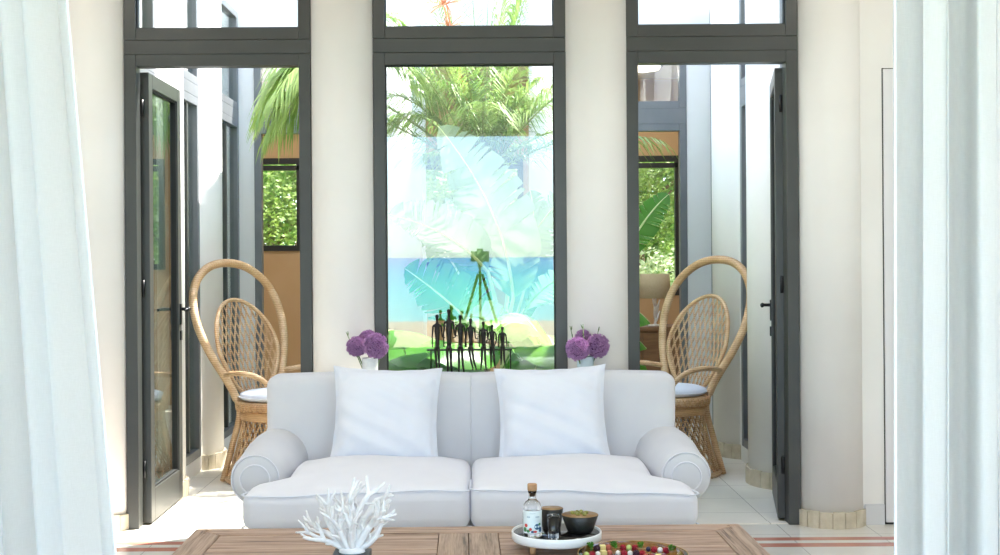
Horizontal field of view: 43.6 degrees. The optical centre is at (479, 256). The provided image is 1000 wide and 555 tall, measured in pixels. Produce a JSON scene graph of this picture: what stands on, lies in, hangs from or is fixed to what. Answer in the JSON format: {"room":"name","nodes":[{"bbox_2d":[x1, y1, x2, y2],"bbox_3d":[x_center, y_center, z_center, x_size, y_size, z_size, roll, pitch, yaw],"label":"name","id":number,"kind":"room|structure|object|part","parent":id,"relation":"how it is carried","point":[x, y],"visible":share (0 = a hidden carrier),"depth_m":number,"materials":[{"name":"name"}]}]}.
{"room":"living room","nodes":[
{"label":"living room","id":0,"kind":"room"},
{"bbox_2d":[155,0,240,479],"bbox_3d":[-1.939,-0.561,8.160,0.170,3.950,2.920,0,0,0],"label":"wall","id":1,"kind":"structure","parent":0,"point":[195,467],"depth_m":8.09,"materials":[{"name":"paint"}]},
{"bbox_2d":[140,0,157,479],"bbox_3d":[-1.887,-0.287,6.930,0.070,3.200,0.460,0,0,0],"label":"window","id":2,"kind":"structure","parent":1,"relation":"in","point":[147,6],"depth_m":7.11,"materials":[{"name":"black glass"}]},
{"bbox_2d":[140,0,188,499],"bbox_3d":[-2.001,-0.561,7.380,0.527,3.950,0.520,0,0,0],"label":"trim","id":3,"kind":"structure","parent":1,"relation":"attached to","point":[169,13],"depth_m":7.21,"materials":[{"name":"paint"}]},
{"bbox_2d":[183,0,200,465],"bbox_3d":[-1.887,-0.287,7.930,0.070,3.200,0.660,0,0,0],"label":"window","id":4,"kind":"structure","parent":1,"relation":"in","point":[190,76],"depth_m":8.21,"materials":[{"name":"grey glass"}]},
{"bbox_2d":[183,0,226,470],"bbox_3d":[-2.001,-0.561,8.480,0.527,3.950,0.520,0,0,0],"label":"trim","id":5,"kind":"structure","parent":1,"relation":"attached to","point":[214,453],"depth_m":8.34,"materials":[{"name":"paint"}]},
{"bbox_2d":[221,0,239,438],"bbox_3d":[-1.887,-0.287,9.160,0.070,3.200,0.920,0,0,0],"label":"window","id":6,"kind":"structure","parent":1,"relation":"in","point":[230,113],"depth_m":9.56,"materials":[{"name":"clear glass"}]},
{"bbox_2d":[221,0,712,439],"bbox_3d":[-0.002,-0.310,9.750,6.600,3.420,0.160,0,0,0],"label":"wall","id":7,"kind":"structure","parent":0,"point":[251,13],"depth_m":9.67,"materials":[{"name":"paint"}]},
{"bbox_2d":[254,68,298,436],"bbox_3d":[-1.281,-0.161,9.700,0.920,3.140,0.080,0,0,0],"label":"window","id":8,"kind":"structure","parent":7,"relation":"in","point":[258,167],"depth_m":9.66,"materials":[{"name":"grey metal"}]},
{"bbox_2d":[386,22,422,333],"bbox_3d":[-0.621,-0.196,9.707,0.382,3.200,0.377,0,0,0],"label":"trim","id":9,"kind":"structure","parent":7,"relation":"attached to","point":[404,314],"depth_m":9.54,"materials":[{"name":"paint"}]},
{"bbox_2d":[529,21,553,335],"bbox_3d":[0.544,-0.204,9.707,0.342,3.200,0.337,0,0,0],"label":"trim","id":10,"kind":"structure","parent":7,"relation":"attached to","point":[541,180],"depth_m":9.57,"materials":[{"name":"paint"}]},
{"bbox_2d":[638,65,688,435],"bbox_3d":[1.151,-0.178,9.700,0.905,3.140,0.080,0,0,0],"label":"window","id":11,"kind":"structure","parent":7,"relation":"in","point":[653,116],"depth_m":9.66,"materials":[{"name":"grey metal"}]},
{"bbox_2d":[262,65,677,80],"bbox_3d":[-0.013,-1.800,11.015,6.600,0.200,2.370,0,0,0],"label":"ceiling","id":12,"kind":"structure","parent":0,"point":[667,71],"depth_m":11.62,"materials":[{"name":"white paint"}]},
{"bbox_2d":[638,65,662,72],"bbox_3d":[1.388,-1.664,10.900,0.410,0.088,0.410,0,0,0],"label":"ceiling lamp","id":13,"kind":"object","parent":12,"relation":"attached to","point":[641,68],"visible":0.28,"depth_m":10.81,"materials":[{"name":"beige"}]},
{"bbox_2d":[262,79,678,380],"bbox_3d":[-0.001,-0.150,12.100,6.600,3.100,0.200,0,0,0],"label":"wall","id":14,"kind":"structure","parent":0,"point":[281,268],"depth_m":12.00,"materials":[{"name":"paint"}]},
{"bbox_2d":[263,158,299,250],"bbox_3d":[-2.204,-0.500,12.020,1.000,0.890,0.080,0,0,0],"label":"window","id":15,"kind":"structure","parent":14,"relation":"in","point":[269,161],"depth_m":11.98,"materials":[{"name":"black metal"}]},
{"bbox_2d":[426,157,523,267],"bbox_3d":[-0.093,-0.429,12.020,1.020,1.060,0.080,0,0,0],"label":"window","id":16,"kind":"structure","parent":14,"relation":"in","point":[516,166],"depth_m":11.98,"materials":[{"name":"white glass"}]},
{"bbox_2d":[639,155,678,294],"bbox_3d":[1.438,-0.300,12.020,0.980,1.340,0.080,0,0,0],"label":"window","id":17,"kind":"structure","parent":14,"relation":"in","point":[674,159],"depth_m":11.98,"materials":[{"name":"black metal"}]},
{"bbox_2d":[115,437,893,554],"bbox_3d":[-0.089,1.501,6.060,7.000,0.200,7.120,0,0,0],"label":"floor","id":18,"kind":"structure","parent":0,"point":[210,500],"depth_m":6.62,"materials":[{"name":"tile"}]},
{"bbox_2d":[189,259,300,484],"bbox_3d":[-1.351,0.712,8.010,0.877,1.405,0.794,0,0,38],"label":"chair","id":19,"kind":"object","parent":18,"relation":"on","point":[251,404],"visible":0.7,"depth_m":8.03,"materials":[{"name":"wicker"}]},
{"bbox_3d":[-1.418,1.057,7.694,0.571,0.711,0.113,0,0,38],"label":"arm","id":20,"kind":"part","parent":19,"relation":"part of","materials":[{"name":"wicker"}]},
{"bbox_3d":[-1.279,0.934,7.948,0.517,0.060,0.544,0,0,38],"label":"seat","id":21,"kind":"part","parent":19,"relation":"part of","materials":[{"name":"wicker"}]},
{"bbox_3d":[-1.065,1.055,8.145,0.571,0.711,0.113,0,0,38],"label":"arm","id":22,"kind":"part","parent":19,"relation":"part of","materials":[{"name":"wicker"}]},
{"bbox_2d":[231,370,710,528],"bbox_3d":[-0.040,0.975,5.579,2.113,0.851,1.046,0,0,0],"label":"sofa","id":23,"kind":"object","parent":18,"relation":"on","point":[653,473],"visible":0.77,"depth_m":5.39,"materials":[{"name":"fabric"}]},
{"bbox_3d":[-0.941,1.056,5.706,0.310,0.502,0.638,0,0,0],"label":"arm","id":24,"kind":"part","parent":23,"relation":"part of","materials":[{"name":"fabric"}]},
{"bbox_2d":[243,455,470,528],"bbox_3d":[-0.505,1.000,5.438,0.931,0.228,0.764,0,0,0],"label":"seat cushion","id":25,"kind":"object","parent":23,"relation":"on","point":[427,491],"depth_m":5.12,"materials":[{"name":"fabric"}]},
{"bbox_2d":[330,366,442,456],"bbox_3d":[-0.431,0.730,5.711,0.507,0.460,0.276,0,0,4],"label":"throw pillow","id":26,"kind":"object","parent":23,"relation":"on","point":[379,412],"visible":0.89,"depth_m":5.64,"materials":[{"name":"fabric"}]},
{"bbox_3d":[-0.041,0.844,5.952,1.943,0.590,0.299,0,0,0],"label":"backrest","id":27,"kind":"part","parent":23,"relation":"part of","materials":[{"name":"fabric"}]},
{"bbox_2d":[493,364,609,456],"bbox_3d":[0.330,0.724,5.713,0.535,0.459,0.266,0,0,1],"label":"throw pillow","id":28,"kind":"object","parent":23,"relation":"on","point":[553,411],"visible":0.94,"depth_m":5.64,"materials":[{"name":"fabric"}]},
{"bbox_2d":[470,453,697,525],"bbox_3d":[0.425,0.994,5.438,0.931,0.227,0.764,0,0,0],"label":"seat cushion","id":29,"kind":"object","parent":23,"relation":"on","point":[622,488],"depth_m":5.10,"materials":[{"name":"fabric"}]},
{"bbox_3d":[0.862,1.043,5.706,0.310,0.502,0.638,0,0,0],"label":"arm","id":30,"kind":"part","parent":23,"relation":"part of","materials":[{"name":"fabric"}]},
{"bbox_2d":[172,524,769,554],"bbox_3d":[-0.034,1.190,4.020,1.975,0.421,1.060,0,0,-1],"label":"coffee table","id":31,"kind":"object","parent":18,"relation":"on","point":[696,539],"visible":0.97,"depth_m":4.32,"materials":[{"name":"brown wood"}]},
{"bbox_2d":[295,475,396,554],"bbox_3d":[-0.419,0.834,3.919,0.319,0.297,0.223,0,0,-3],"label":"sculpture","id":32,"kind":"object","parent":31,"relation":"on","point":[343,534],"visible":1,"depth_m":3.90,"materials":[{"name":"stone"}]},
{"bbox_2d":[512,521,601,553],"bbox_3d":[0.257,0.948,4.200,0.302,0.061,0.302,0,0,0],"label":"serving tray","id":33,"kind":"object","parent":31,"relation":"on","point":[567,540],"visible":0.58,"depth_m":4.11,"materials":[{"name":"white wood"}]},
{"bbox_2d":[523,483,541,537],"bbox_3d":[0.174,0.839,4.150,0.064,0.174,0.065,0,0,0],"label":"glass bottle","id":34,"kind":"object","parent":33,"relation":"on","point":[532,508],"visible":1,"depth_m":4.13,"materials":[{"name":"white"}]},
{"bbox_2d":[531,524,540,532],"bbox_3d":[0.186,0.895,4.123,0.039,0.030,0.006,0,0,-24],"label":"picture","id":35,"kind":"object","parent":34,"relation":"attached to","point":[535,528],"depth_m":4.12},
{"bbox_2d":[542,506,562,528],"bbox_3d":[0.245,0.892,4.275,0.080,0.067,0.080,0,0,0],"label":"cup","id":36,"kind":"object","parent":33,"relation":"on","point":[546,510],"visible":0.44,"depth_m":4.25,"materials":[{"name":"black ceramic"}]},
{"bbox_2d":[547,514,559,539],"bbox_3d":[0.241,0.886,4.100,0.043,0.079,0.043,0,0,0],"label":"shot glass","id":37,"kind":"object","parent":33,"relation":"on","point":[553,520],"visible":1,"depth_m":4.08,"materials":[{"name":"clear glass"}]},
{"bbox_2d":[561,511,597,533],"bbox_3d":[0.337,0.897,4.220,0.125,0.056,0.125,0,0,0],"label":"bowl","id":38,"kind":"object","parent":33,"relation":"on","point":[581,524],"visible":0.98,"depth_m":4.18,"materials":[{"name":"black ceramic"}]},
{"bbox_2d":[577,540,688,554],"bbox_3d":[0.483,0.956,3.950,0.351,0.042,0.351,0,0,0],"label":"fruit platter","id":39,"kind":"object","parent":31,"relation":"on","point":[679,551],"visible":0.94,"depth_m":4.08,"materials":[{"name":"brown"}]},
{"bbox_2d":[584,550,613,554],"bbox_3d":[0.370,0.953,4.008,0.140,0.023,0.022,0,0,-14],"label":"skewer","id":40,"kind":"object","parent":39,"relation":"on","point":[602,552],"visible":1,"depth_m":4.00,"materials":[{"name":"multicoloured food"}]},
{"bbox_2d":[586,541,620,551],"bbox_3d":[0.390,0.940,4.054,0.140,0.035,0.042,0,0,-8],"label":"skewer","id":41,"kind":"object","parent":39,"relation":"on","point":[596,548],"visible":0.92,"depth_m":4.05,"materials":[{"name":"multicoloured food"}]},
{"bbox_2d":[614,550,648,554],"bbox_3d":[0.474,0.955,4.025,0.140,0.024,0.023,0,0,3],"label":"skewer","id":42,"kind":"object","parent":39,"relation":"on","point":[623,552],"visible":1,"depth_m":4.02,"materials":[{"name":"multicoloured food"}]},
{"bbox_2d":[619,541,643,550],"bbox_3d":[0.486,0.943,4.077,0.120,0.034,0.039,0,0,4],"label":"skewer","id":43,"kind":"object","parent":39,"relation":"on","point":[623,547],"visible":0.88,"depth_m":4.07,"materials":[{"name":"multicoloured food"}]},
{"bbox_2d":[637,544,675,553],"bbox_3d":[0.574,0.941,4.042,0.140,0.034,0.040,0,0,22],"label":"skewer","id":44,"kind":"object","parent":39,"relation":"on","point":[653,549],"visible":1,"depth_m":4.03,"materials":[{"name":"multicoloured food"}]},
{"bbox_2d":[639,192,669,251],"bbox_3d":[1.049,0.367,9.079,0.624,2.051,0.462,0,0,0],"label":"banana plant","id":45,"kind":"object","parent":18,"relation":"on","point":[652,207],"visible":0.15,"depth_m":8.93,"materials":[{"name":"green plant"}]},
{"bbox_2d":[640,255,746,478],"bbox_3d":[1.288,0.694,8.131,0.877,1.405,0.794,0,0,-38],"label":"chair","id":46,"kind":"object","parent":18,"relation":"on","point":[691,400],"visible":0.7,"depth_m":8.15,"materials":[{"name":"wicker"}]},
{"bbox_3d":[1.000,1.040,8.275,0.571,0.711,0.113,0,0,-38],"label":"arm","id":47,"kind":"part","parent":46,"relation":"part of","materials":[{"name":"wicker"}]},
{"bbox_3d":[1.212,0.916,8.078,0.517,0.060,0.544,0,0,-38],"label":"seat","id":48,"kind":"part","parent":46,"relation":"part of","materials":[{"name":"wicker"}]},
{"bbox_3d":[1.353,1.038,7.824,0.571,0.711,0.113,0,0,-38],"label":"arm","id":49,"kind":"part","parent":46,"relation":"part of","materials":[{"name":"wicker"}]},
{"bbox_3d":[-0.023,1.010,6.265,1.700,0.780,0.260,0,0,0],"label":"console table","id":50,"kind":"object","parent":18,"relation":"on","visible":0},
{"bbox_2d":[362,357,377,369],"bbox_3d":[-0.551,0.565,6.270,0.082,0.118,0.082,0,0,0],"label":"flower vase","id":51,"kind":"object","parent":50,"relation":"on","point":[368,363],"visible":0.56,"depth_m":6.24,"materials":[{"name":"white ceramic"}]},
{"bbox_2d":[346,336,363,363],"bbox_3d":[-0.617,0.501,6.280,0.117,0.210,0.108,0,0,0],"label":"flower","id":52,"kind":"object","parent":51,"relation":"in","point":[355,347],"visible":0.94,"depth_m":6.25,"materials":[{"name":"purple plant"}]},
{"bbox_2d":[359,329,375,356],"bbox_3d":[-0.569,0.485,6.338,0.106,0.240,0.106,0,0,30],"label":"flower","id":53,"kind":"object","parent":51,"relation":"in","point":[364,334],"visible":0.32,"depth_m":6.32,"materials":[{"name":"purple plant"}]},
{"bbox_2d":[363,332,388,358],"bbox_3d":[-0.520,0.490,6.231,0.137,0.230,0.135,0,0,0],"label":"flower","id":54,"kind":"object","parent":51,"relation":"in","point":[375,345],"visible":1,"depth_m":6.20,"materials":[{"name":"purple plant"}]},
{"bbox_2d":[427,309,511,371],"bbox_3d":[-0.053,0.440,6.236,0.425,0.360,0.072,0,0,0],"label":"sculpture","id":55,"kind":"object","parent":50,"relation":"on","point":[436,327],"visible":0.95,"depth_m":6.24,"materials":[{"name":"brown metal"}]},
{"bbox_3d":[-0.052,0.464,6.250,0.425,0.007,0.044,0,0,0],"label":"bench seat","id":56,"kind":"part","parent":55,"relation":"part of","materials":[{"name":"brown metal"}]},
{"bbox_2d":[577,356,593,367],"bbox_3d":[0.529,0.557,6.270,0.086,0.118,0.086,0,0,0],"label":"flower vase","id":57,"kind":"object","parent":50,"relation":"on","point":[589,360],"visible":0.38,"depth_m":6.23,"materials":[{"name":"white ceramic"}]},
{"bbox_2d":[566,336,589,363],"bbox_3d":[0.486,0.496,6.219,0.127,0.204,0.126,0,0,0],"label":"flower","id":58,"kind":"object","parent":57,"relation":"in","point":[576,348],"visible":0.99,"depth_m":6.19,"materials":[{"name":"purple plant"}]},
{"bbox_2d":[575,330,591,340],"bbox_3d":[0.534,0.482,6.342,0.087,0.231,0.126,0,0,-29],"label":"flower","id":59,"kind":"object","parent":57,"relation":"in","point":[587,335],"visible":0.44,"depth_m":6.34,"materials":[{"name":"purple plant"}]},
{"bbox_2d":[587,333,609,359],"bbox_3d":[0.590,0.489,6.260,0.128,0.216,0.131,0,0,0],"label":"flower","id":60,"kind":"object","parent":57,"relation":"in","point":[599,345],"visible":0.98,"depth_m":6.22,"materials":[{"name":"purple plant"}]},
{"bbox_3d":[0.030,1.400,8.300,1.900,0.100,2.300,0,0,0],"label":"planting bed","id":61,"kind":"object","parent":18,"relation":"on","visible":0},
{"bbox_2d":[245,9,455,163],"bbox_3d":[-0.878,-0.151,8.657,1.451,3.114,1.205,0,0,0],"label":"palm tree","id":62,"kind":"object","parent":61,"relation":"in","point":[274,96],"visible":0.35,"depth_m":8.44,"materials":[{"name":"green plant"}]},
{"bbox_2d":[388,329,499,371],"bbox_3d":[-0.396,0.904,7.301,1.047,0.999,0.974,0,0,0],"label":"plant","id":63,"kind":"object","parent":61,"relation":"in","point":[407,350],"visible":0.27,"depth_m":6.96,"materials":[{"name":"green plant"}]},
{"bbox_2d":[388,125,553,368],"bbox_3d":[0.014,0.272,7.924,1.157,2.258,1.479,0,0,0],"label":"banana plant","id":64,"kind":"object","parent":61,"relation":"in","point":[527,279],"visible":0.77,"depth_m":7.88,"materials":[{"name":"green plant"}]},
{"bbox_3d":[0.177,0.981,8.000,0.110,0.837,0.110,0,0,0],"label":"stem","id":65,"kind":"part","parent":64,"relation":"part of","materials":[{"name":"green plant"}]},
{"bbox_2d":[469,351,519,371],"bbox_3d":[0.028,0.944,7.454,0.799,0.914,0.837,0,0,-32],"label":"plant","id":66,"kind":"object","parent":61,"relation":"in","point":[514,357],"visible":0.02,"depth_m":7.47,"materials":[{"name":"green plant"}]},
{"bbox_2d":[387,0,677,371],"bbox_3d":[0.054,-0.340,8.636,2.656,3.482,1.793,0,0,0],"label":"palm tree","id":67,"kind":"object","parent":61,"relation":"in","point":[496,120],"visible":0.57,"depth_m":8.62,"materials":[{"name":"green plant"}]},
{"bbox_2d":[481,313,649,369],"bbox_3d":[0.503,0.841,7.329,0.988,1.114,1.102,0,0,0],"label":"plant","id":68,"kind":"object","parent":61,"relation":"in","point":[527,339],"visible":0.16,"depth_m":7.08,"materials":[{"name":"green plant"}]},
{"bbox_2d":[709,0,779,462],"bbox_3d":[1.863,-0.363,8.160,0.170,3.500,2.920,0,0,0],"label":"wall","id":69,"kind":"structure","parent":0,"point":[744,452],"depth_m":8.55,"materials":[{"name":"paint"}]},
{"bbox_2d":[710,19,712,418],"bbox_3d":[1.813,-0.313,9.370,0.070,3.200,0.500,0,0,0],"label":"window","id":70,"kind":"structure","parent":69,"relation":"in","point":[710,19],"depth_m":9.60,"materials":[{"name":"grey metal"}]},
{"bbox_2d":[710,0,740,458],"bbox_3d":[1.939,-0.364,8.830,0.627,3.500,0.620,0,0,0],"label":"trim","id":71,"kind":"structure","parent":69,"relation":"attached to","point":[724,78],"depth_m":8.65,"materials":[{"name":"paint"}]},
{"bbox_2d":[739,0,747,448],"bbox_3d":[1.813,-0.313,8.255,0.070,3.200,0.570,0,0,0],"label":"window","id":72,"kind":"structure","parent":69,"relation":"in","point":[742,85],"depth_m":8.49,"materials":[{"name":"grey metal"}]},
{"bbox_2d":[745,0,777,489],"bbox_3d":[1.939,-0.364,7.680,0.627,3.500,0.620,0,0,0],"label":"trim","id":73,"kind":"structure","parent":69,"relation":"attached to","point":[758,469],"depth_m":7.54,"materials":[{"name":"paint"}]},
{"bbox_2d":[779,0,781,67],"bbox_3d":[1.813,-0.313,7.045,0.070,3.200,0.690,0,0,0],"label":"window","id":74,"kind":"structure","parent":69,"relation":"in","point":[780,1],"depth_m":7.36,"materials":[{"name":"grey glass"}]},
{"bbox_2d":[860,0,892,508],"bbox_3d":[-0.104,-0.549,6.580,7.000,3.900,0.240,0,0,0],"label":"wall","id":75,"kind":"structure","parent":0,"point":[876,16],"depth_m":6.48,"materials":[{"name":"paint"}]},
{"bbox_2d":[68,0,128,532],"bbox_3d":[-2.007,-0.236,6.546,0.376,3.300,0.371,0,0,0],"label":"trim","id":76,"kind":"structure","parent":75,"relation":"attached to","point":[97,26],"depth_m":6.41,"materials":[{"name":"paint"}]},
{"bbox_2d":[140,525,246,528],"bbox_3d":[-1.345,1.407,6.530,0.850,0.004,0.060,0,0,0],"label":"trim","id":77,"kind":"structure","parent":75,"relation":"attached to","point":[143,526],"depth_m":6.52,"materials":[{"name":"tile"}]},
{"bbox_2d":[123,0,312,528],"bbox_3d":[-1.369,-0.240,6.890,0.990,3.300,0.820,0,0,0],"label":"door","id":78,"kind":"structure","parent":75,"relation":"in","point":[148,498],"depth_m":6.48,"materials":[{"name":"grey metal"}]},
{"bbox_3d":[-1.767,0.214,6.940,0.055,2.373,0.720,0,0,0],"label":"frame","id":79,"kind":"part","parent":78,"relation":"part of","materials":[{"name":"black metal"}]},
{"bbox_3d":[-1.768,0.377,7.212,0.183,0.210,0.125,0,0,-1],"label":"handle","id":80,"kind":"part","parent":78,"relation":"part of","materials":[{"name":"black metal"}]},
{"bbox_3d":[-1.367,-1.508,6.522,0.968,0.764,0.085,0,0,0],"label":"frame","id":81,"kind":"part","parent":78,"relation":"part of","materials":[{"name":"grey metal"}]},
{"bbox_2d":[310,0,374,371],"bbox_3d":[-0.711,-0.245,6.546,0.376,3.300,0.371,0,0,0],"label":"column","id":82,"kind":"structure","parent":75,"relation":"attached to","point":[341,39],"depth_m":6.40,"materials":[{"name":"paint"}]},
{"bbox_2d":[372,0,567,369],"bbox_3d":[-0.050,-0.250,6.522,1.001,3.300,0.085,0,0,0],"label":"window","id":83,"kind":"structure","parent":75,"relation":"in","point":[476,45],"depth_m":6.48,"materials":[{"name":"grey metal"}]},
{"bbox_3d":[-0.059,-1.518,6.522,1.001,0.764,0.085,0,0,0],"label":"frame","id":84,"kind":"part","parent":83,"relation":"part of","materials":[{"name":"grey metal"}]},
{"bbox_2d":[565,0,627,369],"bbox_3d":[0.606,-0.254,6.546,0.376,3.300,0.371,0,0,0],"label":"column","id":85,"kind":"structure","parent":75,"relation":"attached to","point":[595,30],"depth_m":6.40,"materials":[{"name":"paint"}]},
{"bbox_2d":[626,0,800,524],"bbox_3d":[1.282,-0.259,6.886,1.040,3.300,0.812,0,0,0],"label":"door","id":86,"kind":"structure","parent":75,"relation":"in","point":[761,43],"depth_m":6.48,"materials":[{"name":"grey metal"}]},
{"bbox_3d":[1.199,-1.526,6.522,0.891,0.764,0.085,0,0,0],"label":"frame","id":87,"kind":"part","parent":86,"relation":"part of","materials":[{"name":"grey metal"}]},
{"bbox_3d":[1.708,0.353,7.201,0.183,0.210,0.125,0,0,11],"label":"handle","id":88,"kind":"part","parent":86,"relation":"part of","materials":[{"name":"black metal"}]},
{"bbox_3d":[1.655,0.190,6.933,0.055,2.373,0.720,0,0,11],"label":"frame","id":89,"kind":"part","parent":86,"relation":"part of","materials":[{"name":"black metal"}]},
{"bbox_2d":[696,521,787,523],"bbox_3d":[1.220,1.389,6.530,0.780,0.004,0.060,0,0,0],"label":"trim","id":90,"kind":"structure","parent":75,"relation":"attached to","point":[699,522],"depth_m":6.53,"materials":[{"name":"tile"}]},
{"bbox_2d":[797,0,865,529],"bbox_3d":[1.818,-0.263,6.546,0.376,3.300,0.371,0,0,0],"label":"column","id":91,"kind":"structure","parent":75,"relation":"attached to","point":[829,145],"depth_m":6.40,"materials":[{"name":"paint"}]},
{"bbox_2d":[865,504,884,524],"bbox_3d":[2.044,1.333,6.473,0.100,0.105,0.014,0,0,0],"label":"baseboard","id":92,"kind":"structure","parent":75,"relation":"attached to","point":[875,513],"depth_m":6.47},
{"bbox_2d":[881,68,893,523],"bbox_3d":[2.526,0.200,6.471,0.874,2.364,0.057,0,0,0],"label":"door","id":93,"kind":"structure","parent":75,"relation":"in","point":[887,73],"depth_m":6.47,"materials":[{"name":"paint"}]},
{"bbox_3d":[0.010,1.500,10.910,6.600,0.200,2.580,0,0,0],"label":"floor","id":94,"kind":"structure","parent":0,"visible":0},
{"bbox_2d":[640,324,679,376],"bbox_3d":[1.627,1.001,11.194,1.240,0.775,0.432,0,0,0],"label":"sideboard","id":95,"kind":"object","parent":94,"relation":"on","point":[649,335],"visible":0.02,"depth_m":11.00,"materials":[{"name":"brown wood"}]},
{"bbox_3d":[1.234,0.971,11.002,0.386,0.600,0.011,0,0,0],"label":"door","id":96,"kind":"part","parent":95,"relation":"part of","materials":[{"name":"brown wood"}]},
{"bbox_2d":[639,274,669,325],"bbox_3d":[1.561,0.382,11.150,0.284,0.463,0.284,0,0,0],"label":"table lamp","id":97,"kind":"object","parent":95,"relation":"on","point":[652,286],"visible":0.93,"depth_m":11.04,"materials":[{"name":"fabric"}]},
{"bbox_3d":[1.560,0.258,11.150,0.284,0.215,0.284,0,0,0],"label":"lamp shade","id":98,"kind":"part","parent":97,"relation":"part of","materials":[{"name":"fabric"}]},
{"bbox_3d":[-0.102,-0.324,2.535,6.600,3.450,0.170,0,0,0],"label":"wall","id":99,"kind":"structure","parent":0,"visible":0},
{"bbox_3d":[-0.062,-1.680,2.790,5.160,0.060,0.340,0,0,0],"label":"curtain rod","id":100,"kind":"object","parent":99,"relation":"attached to","visible":0},
{"bbox_2d":[0,0,116,554],"bbox_3d":[-1.414,-0.121,2.897,1.229,3.038,0.094,0,0,0],"label":"curtain","id":101,"kind":"object","parent":100,"relation":"hanging from","point":[56,496],"visible":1,"depth_m":2.89,"materials":[{"name":"fabric"}]},
{"bbox_2d":[893,0,997,554],"bbox_3d":[1.068,-0.139,2.869,0.252,3.038,0.084,0,0,12],"label":"curtain","id":102,"kind":"object","parent":100,"relation":"hanging from","point":[945,51],"visible":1,"depth_m":2.86,"materials":[{"name":"fabric"}]},
{"bbox_2d":[997,0,999,554],"bbox_3d":[1.621,-0.142,2.991,0.961,3.038,0.107,0,0,0],"label":"curtain","id":103,"kind":"object","parent":100,"relation":"hanging from","point":[998,1],"visible":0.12,"depth_m":2.97,"materials":[{"name":"fabric"}]},
{"label":"outside","id":104,"kind":"structure","parent":0,"visible":0},
{"bbox_3d":[0.011,1.575,19.100,28.000,0.250,13.800,0,0,0],"label":"ground","id":105,"kind":"structure","parent":104,"visible":0},
{"bbox_2d":[264,165,291,219],"bbox_3d":[-4.607,-0.448,16.549,4.368,4.545,2.945,0,0,0],"label":"tree","id":106,"kind":"object","parent":105,"relation":"on","point":[264,165],"visible":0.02,"depth_m":16.69,"materials":[{"name":"green plant"}]},
{"bbox_2d":[263,164,296,244],"bbox_3d":[-2.314,-0.143,13.691,2.247,3.227,1.654,0,0,3],"label":"tree","id":107,"kind":"object","parent":105,"relation":"on","point":[280,212],"visible":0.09,"depth_m":13.51,"materials":[{"name":"green plant"}]},
{"bbox_2d":[263,165,452,261],"bbox_3d":[-2.213,-0.677,17.556,4.419,5.264,2.838,0,0,-4],"label":"tree","id":108,"kind":"object","parent":105,"relation":"on","point":[293,243],"visible":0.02,"depth_m":17.20,"materials":[{"name":"green plant"}]},
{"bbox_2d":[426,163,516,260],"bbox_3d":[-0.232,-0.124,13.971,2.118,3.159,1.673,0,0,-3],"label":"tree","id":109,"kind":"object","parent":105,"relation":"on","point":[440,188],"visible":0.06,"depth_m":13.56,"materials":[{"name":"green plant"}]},
{"bbox_2d":[426,169,671,273],"bbox_3d":[0.652,-0.580,16.864,4.451,5.269,2.994,0,0,-13],"label":"tree","id":110,"kind":"object","parent":105,"relation":"on","point":[510,169],"visible":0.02,"depth_m":16.73,"materials":[{"name":"green plant"}]},
{"bbox_2d":[639,162,673,279],"bbox_3d":[1.739,-0.277,13.904,2.120,3.437,1.650,0,0,0],"label":"tree","id":111,"kind":"object","parent":105,"relation":"on","point":[650,183],"visible":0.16,"depth_m":13.80,"materials":[{"name":"green plant"}]},
{"bbox_2d":[639,247,674,286],"bbox_3d":[2.151,0.642,13.338,2.082,1.600,1.228,0,0,0],"label":"flowering shrub","id":112,"kind":"object","parent":105,"relation":"on","point":[667,260],"visible":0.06,"depth_m":13.06,"materials":[{"name":"green plant"}]},
{"bbox_2d":[642,162,673,281],"bbox_3d":[2.429,-0.715,17.513,4.632,4.852,2.680,0,0,-6],"label":"tree","id":113,"kind":"object","parent":105,"relation":"on","point":[646,256],"visible":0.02,"depth_m":17.05,"materials":[{"name":"green plant"}]}
]}

